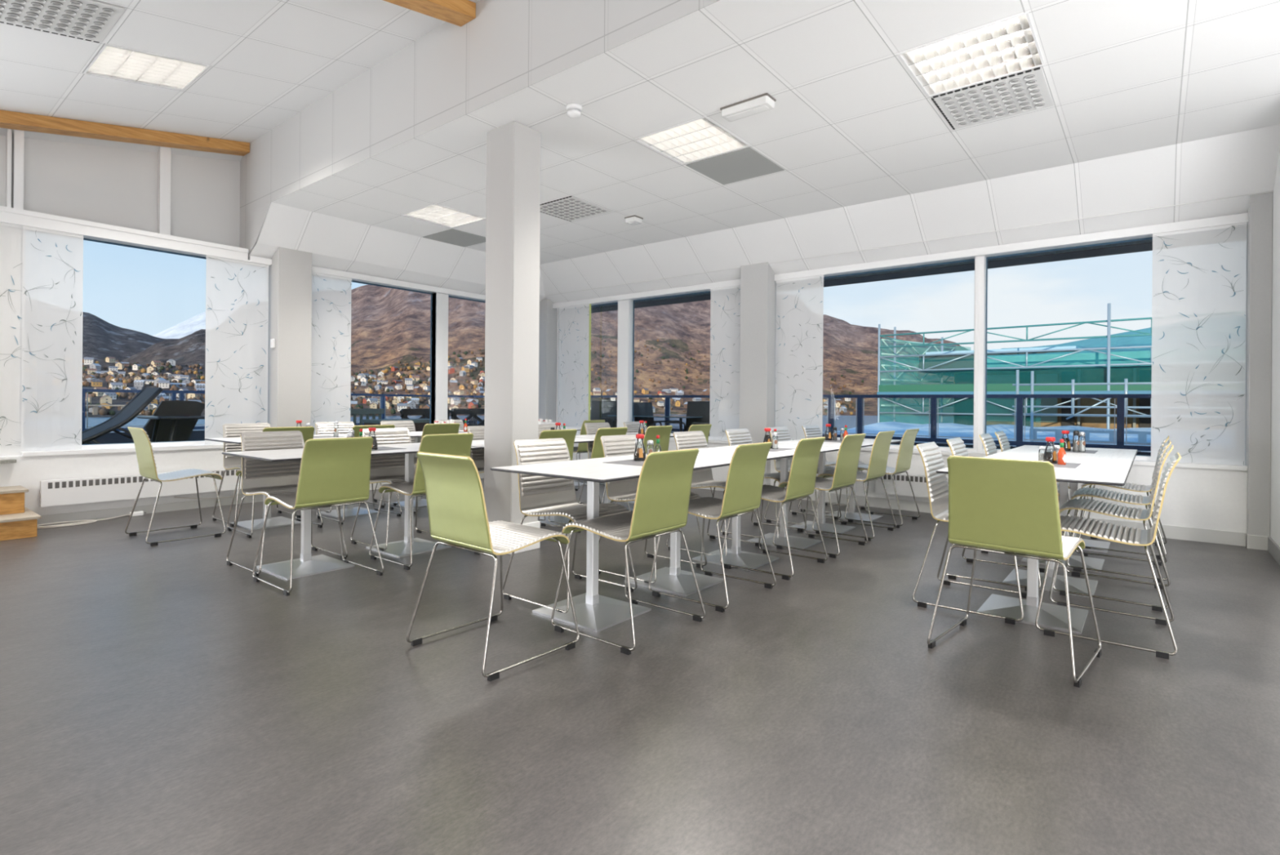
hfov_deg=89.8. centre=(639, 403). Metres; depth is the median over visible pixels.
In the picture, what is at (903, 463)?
dining chair
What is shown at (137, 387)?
house
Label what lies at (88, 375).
house
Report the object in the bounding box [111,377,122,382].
house
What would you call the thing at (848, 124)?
ceiling
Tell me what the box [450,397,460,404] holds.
house
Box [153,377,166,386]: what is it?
house
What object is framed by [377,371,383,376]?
house
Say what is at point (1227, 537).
baseboard
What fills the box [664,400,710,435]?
chair
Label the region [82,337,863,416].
houses
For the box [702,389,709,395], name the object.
house
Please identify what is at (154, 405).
house
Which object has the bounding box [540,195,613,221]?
ceiling vent
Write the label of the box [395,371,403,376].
house
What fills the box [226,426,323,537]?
dining chair
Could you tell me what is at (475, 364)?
house
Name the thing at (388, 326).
hillside
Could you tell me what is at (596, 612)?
dining table
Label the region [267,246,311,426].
pilaster
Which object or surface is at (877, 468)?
dining chair
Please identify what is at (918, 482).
panel radiator
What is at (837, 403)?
house
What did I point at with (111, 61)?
light
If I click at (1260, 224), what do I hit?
pilaster
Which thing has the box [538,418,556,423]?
condiment caddy
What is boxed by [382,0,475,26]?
ceiling beam
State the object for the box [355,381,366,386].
house
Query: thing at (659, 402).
house
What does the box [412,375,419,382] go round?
house
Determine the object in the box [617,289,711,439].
window
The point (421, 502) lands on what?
dining table
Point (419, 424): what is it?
storage box
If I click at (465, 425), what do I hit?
hot sauce bottle
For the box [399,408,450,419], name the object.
garden bench
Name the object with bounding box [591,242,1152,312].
overhang
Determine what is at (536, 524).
trim
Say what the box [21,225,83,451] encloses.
curtain
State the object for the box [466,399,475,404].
house
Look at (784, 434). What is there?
dining chair
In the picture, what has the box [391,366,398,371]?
house
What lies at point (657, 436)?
hot sauce bottle
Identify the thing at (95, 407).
viaduct
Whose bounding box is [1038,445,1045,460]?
shaker
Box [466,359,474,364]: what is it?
house
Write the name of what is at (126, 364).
house
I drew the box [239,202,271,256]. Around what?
trim
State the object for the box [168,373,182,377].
house
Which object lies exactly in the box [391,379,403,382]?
house
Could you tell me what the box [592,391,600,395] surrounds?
house
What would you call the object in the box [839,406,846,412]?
house
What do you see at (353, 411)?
bench
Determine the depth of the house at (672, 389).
1482.84 m
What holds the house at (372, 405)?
on the hillside
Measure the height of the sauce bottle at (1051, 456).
0.146 m
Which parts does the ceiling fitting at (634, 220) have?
plate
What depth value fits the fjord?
701.30 m
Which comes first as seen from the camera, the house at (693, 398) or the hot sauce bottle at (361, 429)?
the hot sauce bottle at (361, 429)
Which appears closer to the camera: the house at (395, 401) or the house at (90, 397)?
the house at (90, 397)
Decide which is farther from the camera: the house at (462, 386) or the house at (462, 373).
the house at (462, 373)
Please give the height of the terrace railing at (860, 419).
0.611 m
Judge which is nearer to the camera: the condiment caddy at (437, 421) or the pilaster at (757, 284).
the condiment caddy at (437, 421)
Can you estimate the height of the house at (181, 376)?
15.840 m
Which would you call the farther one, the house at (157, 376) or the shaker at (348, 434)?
the house at (157, 376)
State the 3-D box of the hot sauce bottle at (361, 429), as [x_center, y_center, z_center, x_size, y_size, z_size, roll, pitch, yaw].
[-1.816,0.234,4.181,0.039,0.139,0.039,0,0,39]
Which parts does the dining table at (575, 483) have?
plate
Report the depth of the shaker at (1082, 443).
4.57 m
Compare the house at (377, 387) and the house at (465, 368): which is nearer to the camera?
the house at (377, 387)
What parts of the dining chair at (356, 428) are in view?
sled leg, backrest, sled leg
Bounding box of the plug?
[129,511,146,516]
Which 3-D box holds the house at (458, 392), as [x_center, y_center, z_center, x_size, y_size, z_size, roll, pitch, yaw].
[-335.531,-17.601,1188.373,20.000,12.960,11.250,0,0,35]
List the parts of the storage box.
lid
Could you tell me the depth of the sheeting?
14.97 m
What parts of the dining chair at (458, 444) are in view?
sled leg, seat, backrest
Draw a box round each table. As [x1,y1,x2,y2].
[137,414,204,441]
[204,433,382,530]
[222,442,481,579]
[387,430,484,507]
[471,436,594,526]
[490,453,732,631]
[560,426,586,486]
[575,431,673,511]
[608,414,702,431]
[692,444,839,570]
[777,436,901,535]
[936,454,1133,633]
[992,444,1137,572]
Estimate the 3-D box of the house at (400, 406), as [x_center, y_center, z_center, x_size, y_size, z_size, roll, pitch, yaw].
[-355.833,8.820,959.661,13.750,18.480,11.250,0,0,-25]
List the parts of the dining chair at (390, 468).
sled leg, backrest, seat, sled leg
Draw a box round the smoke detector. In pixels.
[565,102,582,118]
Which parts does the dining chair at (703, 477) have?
backrest, sled leg, seat, sled leg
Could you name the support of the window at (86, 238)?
in the wall at (28, 472)
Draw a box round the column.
[484,120,540,524]
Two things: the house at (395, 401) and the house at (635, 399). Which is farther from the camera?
the house at (635, 399)
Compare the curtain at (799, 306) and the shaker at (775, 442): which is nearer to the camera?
the shaker at (775, 442)
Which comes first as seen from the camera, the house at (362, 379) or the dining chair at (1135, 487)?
the dining chair at (1135, 487)
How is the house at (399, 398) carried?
on the hillside
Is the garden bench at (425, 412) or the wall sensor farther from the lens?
the garden bench at (425, 412)
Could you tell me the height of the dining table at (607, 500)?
0.710 m
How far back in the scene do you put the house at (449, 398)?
1095.79 m
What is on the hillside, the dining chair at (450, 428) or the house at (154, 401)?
the house at (154, 401)
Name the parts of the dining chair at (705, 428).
backrest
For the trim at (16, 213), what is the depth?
5.64 m
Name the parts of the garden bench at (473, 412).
rail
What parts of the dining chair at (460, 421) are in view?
backrest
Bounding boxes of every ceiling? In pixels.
[0,0,1279,303]
[271,0,1279,264]
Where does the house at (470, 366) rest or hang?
on the hillside
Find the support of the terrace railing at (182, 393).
on the parapet
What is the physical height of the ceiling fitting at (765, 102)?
0.061 m
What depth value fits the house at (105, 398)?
808.57 m
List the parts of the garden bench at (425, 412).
rail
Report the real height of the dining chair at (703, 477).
0.826 m
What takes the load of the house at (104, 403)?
on the hillside
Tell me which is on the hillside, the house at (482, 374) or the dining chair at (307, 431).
the house at (482, 374)
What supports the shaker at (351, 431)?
on the placemat at (379, 447)
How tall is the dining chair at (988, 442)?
0.826 m
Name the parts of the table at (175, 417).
leg, leg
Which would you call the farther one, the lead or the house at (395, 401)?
the house at (395, 401)
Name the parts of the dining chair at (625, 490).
backrest, sled leg, seat, sled leg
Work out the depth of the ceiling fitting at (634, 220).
6.58 m
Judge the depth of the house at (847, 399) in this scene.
1527.30 m
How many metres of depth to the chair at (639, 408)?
10.20 m
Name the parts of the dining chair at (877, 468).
sled leg, seat, sled leg, backrest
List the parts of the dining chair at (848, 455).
sled leg, seat, sled leg, backrest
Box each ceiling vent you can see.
[0,0,124,43]
[422,228,485,247]
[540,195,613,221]
[685,147,784,184]
[931,66,1053,129]
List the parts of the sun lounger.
leg, rail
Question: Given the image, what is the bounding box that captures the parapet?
[83,423,1151,455]
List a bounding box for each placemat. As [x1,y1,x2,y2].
[313,435,342,438]
[371,446,406,450]
[602,458,644,466]
[768,447,795,451]
[823,440,842,442]
[1043,448,1097,453]
[1053,462,1080,468]
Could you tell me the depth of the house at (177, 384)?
981.30 m
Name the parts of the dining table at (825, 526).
post, plate, post, plate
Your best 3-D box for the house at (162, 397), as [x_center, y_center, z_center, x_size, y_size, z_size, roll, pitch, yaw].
[-629.647,-1.699,853.512,10.000,15.840,12.500,0,0,18]
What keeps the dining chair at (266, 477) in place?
on the floor
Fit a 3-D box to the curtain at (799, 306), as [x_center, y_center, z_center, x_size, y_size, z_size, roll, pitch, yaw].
[1.761,-0.449,7.126,0.565,1.884,0.010,0,0,39]
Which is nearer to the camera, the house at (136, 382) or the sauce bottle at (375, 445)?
the sauce bottle at (375, 445)
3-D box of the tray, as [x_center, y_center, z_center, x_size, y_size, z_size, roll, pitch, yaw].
[-1.176,0.271,7.909,0.146,0.075,0.266,0,0,39]
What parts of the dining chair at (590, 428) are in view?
sled leg, backrest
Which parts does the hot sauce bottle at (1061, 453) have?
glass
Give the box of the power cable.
[37,513,129,528]
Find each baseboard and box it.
[37,472,484,524]
[701,487,1271,550]
[1267,536,1279,564]
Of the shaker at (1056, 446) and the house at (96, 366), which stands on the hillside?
the house at (96, 366)
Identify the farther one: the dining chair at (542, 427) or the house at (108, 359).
the house at (108, 359)
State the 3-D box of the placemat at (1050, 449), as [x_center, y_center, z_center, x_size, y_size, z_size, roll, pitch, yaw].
[3.127,0.344,4.656,0.300,0.002,0.360,0,0,39]
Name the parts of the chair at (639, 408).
backrest, arm leg frame, arm leg frame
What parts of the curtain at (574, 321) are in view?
curtain edge strip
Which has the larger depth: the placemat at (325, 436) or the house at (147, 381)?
the house at (147, 381)
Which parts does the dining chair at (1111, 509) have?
seat, sled leg, sled leg, backrest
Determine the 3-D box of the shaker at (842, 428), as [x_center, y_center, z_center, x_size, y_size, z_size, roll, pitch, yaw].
[1.826,0.277,5.787,0.041,0.110,0.042,0,0,39]
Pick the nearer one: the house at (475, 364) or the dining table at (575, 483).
the dining table at (575, 483)
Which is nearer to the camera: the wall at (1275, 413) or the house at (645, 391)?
the wall at (1275, 413)
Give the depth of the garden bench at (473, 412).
11.11 m
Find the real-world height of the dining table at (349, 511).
0.710 m
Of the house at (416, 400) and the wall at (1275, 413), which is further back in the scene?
the house at (416, 400)
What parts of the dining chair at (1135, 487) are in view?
seat, sled leg, sled leg, backrest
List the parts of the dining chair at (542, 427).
backrest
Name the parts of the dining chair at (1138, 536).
sled leg, seat, sled leg, backrest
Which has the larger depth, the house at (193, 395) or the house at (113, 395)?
the house at (193, 395)
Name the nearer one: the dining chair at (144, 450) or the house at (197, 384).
the dining chair at (144, 450)
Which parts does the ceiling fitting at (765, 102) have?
plate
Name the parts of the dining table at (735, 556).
post, plate, post, plate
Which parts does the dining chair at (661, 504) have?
sled leg, seat, backrest, sled leg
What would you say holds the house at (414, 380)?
on the hillside
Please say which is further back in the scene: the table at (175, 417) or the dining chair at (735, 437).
the table at (175, 417)
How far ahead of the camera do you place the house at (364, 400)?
997.24 m
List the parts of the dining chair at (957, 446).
backrest, sled leg, sled leg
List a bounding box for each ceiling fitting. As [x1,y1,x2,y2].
[624,214,643,225]
[720,93,776,122]
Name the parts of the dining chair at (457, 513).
sled leg, backrest, seat, sled leg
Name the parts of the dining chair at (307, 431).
seat, sled leg, backrest, sled leg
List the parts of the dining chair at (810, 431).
backrest, sled leg, seat, sled leg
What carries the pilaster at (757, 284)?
on the floor
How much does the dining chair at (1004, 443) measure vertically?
0.826 m
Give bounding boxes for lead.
[174,493,244,498]
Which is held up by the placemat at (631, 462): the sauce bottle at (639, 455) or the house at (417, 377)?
the sauce bottle at (639, 455)
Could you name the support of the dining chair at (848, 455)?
on the floor
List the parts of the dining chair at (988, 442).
backrest, seat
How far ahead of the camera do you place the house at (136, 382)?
963.49 m
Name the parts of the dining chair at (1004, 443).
backrest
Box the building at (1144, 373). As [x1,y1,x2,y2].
[919,346,1151,428]
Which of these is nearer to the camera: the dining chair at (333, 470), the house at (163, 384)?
the dining chair at (333, 470)
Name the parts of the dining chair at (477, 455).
backrest, seat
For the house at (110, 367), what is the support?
on the hillside
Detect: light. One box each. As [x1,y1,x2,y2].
[82,43,210,91]
[400,203,485,228]
[633,115,751,164]
[897,11,1044,97]
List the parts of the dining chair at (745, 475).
sled leg, seat, sled leg, backrest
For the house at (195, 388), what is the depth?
941.52 m
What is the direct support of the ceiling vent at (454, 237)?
in the ceiling at (848, 124)
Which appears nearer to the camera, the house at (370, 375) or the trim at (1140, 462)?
the trim at (1140, 462)
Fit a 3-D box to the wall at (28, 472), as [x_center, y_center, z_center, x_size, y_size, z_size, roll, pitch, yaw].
[-4.789,-0.253,5.592,0.250,2.490,10.940,0,0,39]
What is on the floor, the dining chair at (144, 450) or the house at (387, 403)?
the dining chair at (144, 450)
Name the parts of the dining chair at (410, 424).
sled leg, backrest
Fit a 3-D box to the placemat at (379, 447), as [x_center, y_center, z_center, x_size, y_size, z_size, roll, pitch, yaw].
[-1.809,0.305,4.303,0.300,0.002,0.360,0,0,39]
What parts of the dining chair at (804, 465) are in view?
sled leg, seat, sled leg, backrest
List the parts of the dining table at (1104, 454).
plate, post, post, plate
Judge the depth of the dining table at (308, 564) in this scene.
3.99 m
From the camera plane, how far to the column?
4.45 m
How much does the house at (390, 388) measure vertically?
15.840 m
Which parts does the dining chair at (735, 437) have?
backrest, sled leg, seat, sled leg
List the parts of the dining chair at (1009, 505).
sled leg, backrest, seat, sled leg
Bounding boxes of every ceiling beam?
[0,110,249,155]
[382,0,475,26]
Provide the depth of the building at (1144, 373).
17.92 m
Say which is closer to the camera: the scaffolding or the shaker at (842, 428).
the shaker at (842, 428)
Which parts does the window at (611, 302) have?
frame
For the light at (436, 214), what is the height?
0.129 m
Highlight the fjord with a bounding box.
[84,413,877,433]
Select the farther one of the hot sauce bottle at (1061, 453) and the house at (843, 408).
the house at (843, 408)
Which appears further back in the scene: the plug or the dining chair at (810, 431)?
the dining chair at (810, 431)
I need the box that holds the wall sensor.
[270,338,275,347]
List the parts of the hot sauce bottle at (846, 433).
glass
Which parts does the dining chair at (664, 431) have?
sled leg, backrest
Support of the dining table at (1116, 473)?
on the floor
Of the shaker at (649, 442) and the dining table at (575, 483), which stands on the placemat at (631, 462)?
the shaker at (649, 442)
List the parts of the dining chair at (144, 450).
backrest, sled leg, seat, sled leg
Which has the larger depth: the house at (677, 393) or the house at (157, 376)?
the house at (677, 393)
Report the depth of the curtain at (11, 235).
5.18 m
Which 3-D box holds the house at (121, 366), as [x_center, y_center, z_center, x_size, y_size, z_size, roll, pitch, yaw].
[-956.065,-66.529,1179.802,11.250,18.480,13.750,0,0,-25]
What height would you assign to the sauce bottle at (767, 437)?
0.146 m
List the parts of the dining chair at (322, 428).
backrest, sled leg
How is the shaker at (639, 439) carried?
on the placemat at (631, 462)
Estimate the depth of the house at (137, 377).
1030.15 m
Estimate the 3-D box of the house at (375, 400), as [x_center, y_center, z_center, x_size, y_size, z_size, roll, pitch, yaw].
[-411.557,0.681,987.437,11.250,18.480,13.750,0,0,37]
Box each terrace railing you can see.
[81,388,473,431]
[473,394,1151,450]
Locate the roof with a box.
[986,327,1151,369]
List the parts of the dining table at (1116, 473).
plate, post, plate, post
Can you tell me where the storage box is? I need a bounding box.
[360,418,429,431]
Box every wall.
[0,135,239,247]
[0,447,244,515]
[240,0,719,216]
[572,440,1247,546]
[1270,146,1279,546]
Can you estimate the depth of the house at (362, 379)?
1207.31 m
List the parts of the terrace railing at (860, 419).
post, pane clip frame, rail, rail, pane clip frame, post, pane clip frame, post, pane clip frame, post, pane clip frame, post, pane clip frame, post, pane clip frame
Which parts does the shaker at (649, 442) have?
lid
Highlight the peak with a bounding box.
[152,311,205,338]
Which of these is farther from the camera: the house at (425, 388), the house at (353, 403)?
the house at (425, 388)
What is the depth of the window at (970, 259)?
6.51 m
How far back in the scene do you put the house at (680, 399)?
1365.06 m
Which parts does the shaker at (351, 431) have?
lid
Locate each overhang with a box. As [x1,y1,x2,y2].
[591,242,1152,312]
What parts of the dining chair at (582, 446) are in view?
seat, sled leg, backrest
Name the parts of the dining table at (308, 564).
plate, post, plate, post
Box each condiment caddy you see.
[434,419,459,431]
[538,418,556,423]
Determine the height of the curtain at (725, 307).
1.884 m
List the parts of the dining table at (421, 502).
plate, post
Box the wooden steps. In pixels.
[0,485,41,540]
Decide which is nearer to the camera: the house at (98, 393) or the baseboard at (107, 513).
the baseboard at (107, 513)
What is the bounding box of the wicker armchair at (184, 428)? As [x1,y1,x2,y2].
[143,400,204,441]
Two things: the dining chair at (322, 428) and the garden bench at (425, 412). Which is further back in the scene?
the garden bench at (425, 412)
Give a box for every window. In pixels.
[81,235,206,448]
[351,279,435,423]
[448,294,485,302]
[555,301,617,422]
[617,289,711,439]
[823,257,974,451]
[973,235,1152,460]
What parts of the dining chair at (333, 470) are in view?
sled leg, seat, backrest, sled leg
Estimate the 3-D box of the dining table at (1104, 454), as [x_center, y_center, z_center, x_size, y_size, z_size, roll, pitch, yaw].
[3.049,0.699,4.562,0.745,0.710,1.394,0,0,39]
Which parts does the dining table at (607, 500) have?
post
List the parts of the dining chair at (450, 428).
sled leg, seat, backrest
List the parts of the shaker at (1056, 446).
lid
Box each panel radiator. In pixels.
[40,468,241,506]
[875,473,948,497]
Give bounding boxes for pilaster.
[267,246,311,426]
[538,298,556,422]
[739,262,776,484]
[1244,191,1273,536]
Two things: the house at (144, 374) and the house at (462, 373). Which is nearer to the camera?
the house at (144, 374)
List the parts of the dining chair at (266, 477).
sled leg, seat, backrest, sled leg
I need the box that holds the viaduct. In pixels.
[85,404,153,414]
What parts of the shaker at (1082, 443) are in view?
lid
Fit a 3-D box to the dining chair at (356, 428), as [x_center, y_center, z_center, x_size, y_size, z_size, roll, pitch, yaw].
[-2.485,0.597,5.701,0.509,0.826,0.541,0,0,40]
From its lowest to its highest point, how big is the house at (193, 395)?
18.480 m
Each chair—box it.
[124,426,226,546]
[212,422,301,526]
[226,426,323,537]
[226,430,347,576]
[252,436,384,595]
[314,421,385,512]
[316,424,401,524]
[351,427,430,551]
[368,432,479,569]
[373,420,422,505]
[390,422,459,514]
[406,451,579,681]
[434,419,484,490]
[466,425,546,519]
[502,437,637,613]
[537,423,600,503]
[537,428,580,532]
[548,426,631,530]
[551,448,706,654]
[573,419,604,490]
[578,422,616,503]
[590,400,617,427]
[598,434,706,583]
[601,425,672,502]
[623,421,647,443]
[633,401,679,427]
[648,441,776,612]
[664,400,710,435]
[666,431,764,555]
[688,423,712,494]
[720,428,806,537]
[720,436,827,579]
[764,426,841,524]
[773,433,868,558]
[798,424,867,513]
[812,431,896,540]
[844,428,919,528]
[912,441,1026,624]
[927,455,1101,687]
[945,436,1044,591]
[977,432,1059,555]
[995,431,1070,536]
[1035,452,1181,658]
[1053,444,1173,611]
[1067,440,1171,582]
[1078,435,1168,559]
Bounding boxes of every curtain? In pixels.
[0,222,22,456]
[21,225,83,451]
[204,255,268,444]
[311,271,351,435]
[558,303,591,432]
[709,284,740,439]
[774,275,823,439]
[1151,222,1247,465]
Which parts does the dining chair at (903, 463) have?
sled leg, seat, sled leg, backrest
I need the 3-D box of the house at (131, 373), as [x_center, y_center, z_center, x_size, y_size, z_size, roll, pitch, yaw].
[-892.216,-48.690,1132.828,11.250,12.960,20.000,0,0,-11]
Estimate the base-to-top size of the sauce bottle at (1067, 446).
0.146 m
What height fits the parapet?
0.440 m
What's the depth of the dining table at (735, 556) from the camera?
4.29 m
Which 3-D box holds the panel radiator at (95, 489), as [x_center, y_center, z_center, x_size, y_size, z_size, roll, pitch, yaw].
[-4.335,0.737,5.894,0.090,0.207,1.730,0,0,39]
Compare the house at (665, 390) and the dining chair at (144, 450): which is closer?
the dining chair at (144, 450)
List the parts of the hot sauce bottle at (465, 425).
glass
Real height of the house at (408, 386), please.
15.840 m
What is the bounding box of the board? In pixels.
[0,458,16,463]
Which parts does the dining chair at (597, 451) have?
sled leg, backrest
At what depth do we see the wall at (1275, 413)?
4.51 m
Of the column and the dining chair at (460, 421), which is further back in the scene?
the dining chair at (460, 421)
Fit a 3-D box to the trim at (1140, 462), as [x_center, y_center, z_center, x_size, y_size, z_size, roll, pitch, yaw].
[1.574,0.462,7.266,7.940,0.032,0.185,0,0,39]
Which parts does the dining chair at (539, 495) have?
sled leg, backrest, seat, sled leg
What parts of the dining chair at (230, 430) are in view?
sled leg, seat, backrest, sled leg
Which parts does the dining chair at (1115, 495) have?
seat, sled leg, sled leg, backrest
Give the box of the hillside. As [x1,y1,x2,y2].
[82,284,960,417]
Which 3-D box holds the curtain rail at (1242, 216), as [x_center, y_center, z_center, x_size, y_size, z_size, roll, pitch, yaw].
[0.364,-1.442,5.768,8.060,0.060,4.234,0,0,39]
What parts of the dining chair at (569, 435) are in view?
sled leg, backrest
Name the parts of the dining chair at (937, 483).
backrest, seat, sled leg, sled leg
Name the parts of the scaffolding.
jack post, jack post, guard rail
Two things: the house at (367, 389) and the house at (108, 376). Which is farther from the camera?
the house at (367, 389)
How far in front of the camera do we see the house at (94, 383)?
937.73 m
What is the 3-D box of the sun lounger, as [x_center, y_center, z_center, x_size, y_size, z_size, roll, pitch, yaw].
[-5.846,0.343,6.462,0.608,1.048,1.593,0,0,39]
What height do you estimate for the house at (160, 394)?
15.840 m
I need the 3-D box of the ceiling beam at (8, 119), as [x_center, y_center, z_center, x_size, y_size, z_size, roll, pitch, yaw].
[-6.096,-2.032,3.998,0.160,1.264,6.602,0,0,39]
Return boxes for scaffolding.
[876,302,1151,444]
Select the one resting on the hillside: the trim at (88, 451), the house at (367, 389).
the house at (367, 389)
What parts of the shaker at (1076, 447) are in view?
lid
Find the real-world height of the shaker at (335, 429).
0.140 m
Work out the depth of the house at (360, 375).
1285.80 m
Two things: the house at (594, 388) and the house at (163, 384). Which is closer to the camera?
the house at (163, 384)
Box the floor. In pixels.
[0,478,1279,854]
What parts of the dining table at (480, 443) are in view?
plate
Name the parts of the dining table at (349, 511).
post, plate, plate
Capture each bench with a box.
[350,408,384,425]
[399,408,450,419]
[449,408,484,426]
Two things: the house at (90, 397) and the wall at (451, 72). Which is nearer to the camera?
the wall at (451, 72)
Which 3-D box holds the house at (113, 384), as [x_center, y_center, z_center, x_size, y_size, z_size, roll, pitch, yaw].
[-760.673,-21.395,932.256,11.250,18.480,13.750,0,0,36]
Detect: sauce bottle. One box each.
[296,420,302,426]
[359,428,362,436]
[368,426,377,449]
[463,418,467,431]
[555,422,560,429]
[633,434,645,460]
[638,420,644,435]
[654,435,661,451]
[763,427,772,448]
[824,423,832,439]
[843,425,848,437]
[1043,436,1057,463]
[1057,439,1066,464]
[1062,430,1071,450]
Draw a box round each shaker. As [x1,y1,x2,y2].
[333,420,338,436]
[346,433,352,437]
[348,429,354,437]
[635,438,641,453]
[646,440,653,455]
[772,431,777,448]
[832,426,837,439]
[840,427,844,439]
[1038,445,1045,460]
[1053,444,1060,458]
[1072,430,1079,451]
[1079,431,1085,451]
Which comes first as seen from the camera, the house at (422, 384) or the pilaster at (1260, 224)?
the pilaster at (1260, 224)
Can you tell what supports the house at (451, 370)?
on the hillside
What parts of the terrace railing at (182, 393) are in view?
post, pane clip frame, post, post, pane clip frame, rail, rail, post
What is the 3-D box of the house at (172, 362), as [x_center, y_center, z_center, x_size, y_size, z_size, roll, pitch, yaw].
[-899.875,-75.816,1232.363,13.750,18.480,11.250,0,0,35]
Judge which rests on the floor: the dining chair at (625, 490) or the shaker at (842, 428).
the dining chair at (625, 490)
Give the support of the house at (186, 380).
on the hillside
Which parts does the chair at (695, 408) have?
arm leg frame, backrest, arm leg frame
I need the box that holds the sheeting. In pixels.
[827,421,1151,452]
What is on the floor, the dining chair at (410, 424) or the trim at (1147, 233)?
the dining chair at (410, 424)
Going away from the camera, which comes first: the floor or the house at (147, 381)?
the floor
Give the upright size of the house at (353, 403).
18.480 m
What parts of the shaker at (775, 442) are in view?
lid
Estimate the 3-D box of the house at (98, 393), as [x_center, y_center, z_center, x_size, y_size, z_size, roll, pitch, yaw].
[-728.572,-12.794,867.003,11.250,18.480,13.750,0,0,19]
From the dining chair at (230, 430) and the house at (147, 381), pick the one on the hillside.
the house at (147, 381)
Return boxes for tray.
[538,422,556,423]
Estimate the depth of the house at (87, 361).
1165.60 m
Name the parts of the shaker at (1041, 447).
lid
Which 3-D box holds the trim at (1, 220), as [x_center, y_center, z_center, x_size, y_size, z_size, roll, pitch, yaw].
[-3.726,-1.443,6.836,0.050,0.017,7.000,0,0,39]
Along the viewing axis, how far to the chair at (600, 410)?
10.58 m
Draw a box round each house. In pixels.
[83,357,94,364]
[85,374,95,378]
[85,377,99,382]
[85,393,92,403]
[86,368,97,373]
[88,363,101,371]
[90,379,102,386]
[93,386,107,395]
[99,395,111,404]
[100,402,112,408]
[102,392,116,399]
[105,356,115,362]
[105,373,115,381]
[106,370,118,377]
[108,365,118,371]
[109,382,123,389]
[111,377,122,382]
[115,361,124,368]
[115,361,128,366]
[117,371,126,377]
[124,386,137,393]
[128,372,138,376]
[132,364,142,369]
[133,375,141,380]
[133,379,145,386]
[133,385,142,389]
[141,373,149,378]
[141,379,154,383]
[146,365,155,373]
[150,403,158,408]
[151,360,160,364]
[151,371,159,375]
[151,398,158,404]
[152,364,166,368]
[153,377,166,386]
[154,375,163,379]
[155,392,165,399]
[158,379,169,388]
[159,395,170,401]
[166,359,175,365]
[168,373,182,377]
[168,382,186,387]
[179,374,189,378]
[182,377,190,386]
[187,393,200,398]
[191,379,204,383]
[194,382,204,387]
[194,387,204,394]
[350,400,357,408]
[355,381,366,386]
[357,373,365,378]
[360,377,368,383]
[362,397,368,403]
[364,386,371,392]
[366,397,378,404]
[368,374,376,378]
[368,402,377,408]
[374,384,381,390]
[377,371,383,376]
[377,376,385,380]
[377,380,387,384]
[384,386,394,391]
[385,400,390,408]
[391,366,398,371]
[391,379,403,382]
[392,398,399,404]
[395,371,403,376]
[395,383,402,389]
[396,396,404,401]
[396,403,407,411]
[404,377,412,384]
[405,384,413,389]
[406,393,415,400]
[406,400,415,408]
[410,377,416,383]
[410,397,419,404]
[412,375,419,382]
[413,386,422,391]
[418,382,426,386]
[422,385,430,391]
[422,404,430,408]
[447,396,451,403]
[448,367,454,373]
[448,404,458,409]
[449,380,457,386]
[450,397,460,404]
[453,390,464,395]
[457,357,462,362]
[458,384,465,389]
[459,370,466,376]
[461,365,469,372]
[465,364,474,368]
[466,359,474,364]
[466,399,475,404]
[468,401,478,408]
[471,361,477,366]
[471,379,478,384]
[475,386,483,391]
[477,391,484,395]
[478,372,484,376]
[592,387,600,391]
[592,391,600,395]
[605,389,613,395]
[633,397,639,402]
[641,387,648,394]
[657,400,664,405]
[662,389,671,392]
[669,388,678,391]
[675,391,682,395]
[675,397,683,404]
[675,400,679,406]
[692,397,702,400]
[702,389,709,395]
[835,401,839,407]
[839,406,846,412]
[844,397,851,401]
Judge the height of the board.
0.026 m
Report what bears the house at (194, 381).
on the hillside
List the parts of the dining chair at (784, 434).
backrest, sled leg, seat, sled leg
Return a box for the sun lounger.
[81,386,163,444]
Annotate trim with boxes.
[0,128,242,161]
[0,128,248,259]
[0,219,485,300]
[20,444,223,456]
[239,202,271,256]
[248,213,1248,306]
[431,292,448,422]
[488,520,540,554]
[545,191,1273,296]
[552,219,1248,308]
[575,432,1247,470]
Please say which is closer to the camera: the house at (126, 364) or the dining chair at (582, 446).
the dining chair at (582, 446)
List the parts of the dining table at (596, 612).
plate, post, plate, post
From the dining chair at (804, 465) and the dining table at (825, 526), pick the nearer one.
the dining chair at (804, 465)
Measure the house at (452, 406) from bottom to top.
18.480 m
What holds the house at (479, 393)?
on the hillside
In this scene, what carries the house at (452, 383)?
on the hillside
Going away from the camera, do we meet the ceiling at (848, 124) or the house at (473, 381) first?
the ceiling at (848, 124)
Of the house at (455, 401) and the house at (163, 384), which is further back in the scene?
the house at (455, 401)
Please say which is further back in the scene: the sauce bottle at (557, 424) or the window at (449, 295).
the window at (449, 295)
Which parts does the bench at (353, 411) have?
rail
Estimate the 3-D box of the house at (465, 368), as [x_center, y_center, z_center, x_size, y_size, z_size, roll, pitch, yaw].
[-375.073,-71.111,1379.511,11.250,18.480,13.750,0,0,42]
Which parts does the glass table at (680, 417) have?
leg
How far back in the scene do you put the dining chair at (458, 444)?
4.12 m
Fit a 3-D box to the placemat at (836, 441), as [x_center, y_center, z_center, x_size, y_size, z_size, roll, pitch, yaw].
[1.780,0.333,5.689,0.300,0.002,0.360,0,0,39]
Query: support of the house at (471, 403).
on the hillside
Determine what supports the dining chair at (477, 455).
on the floor

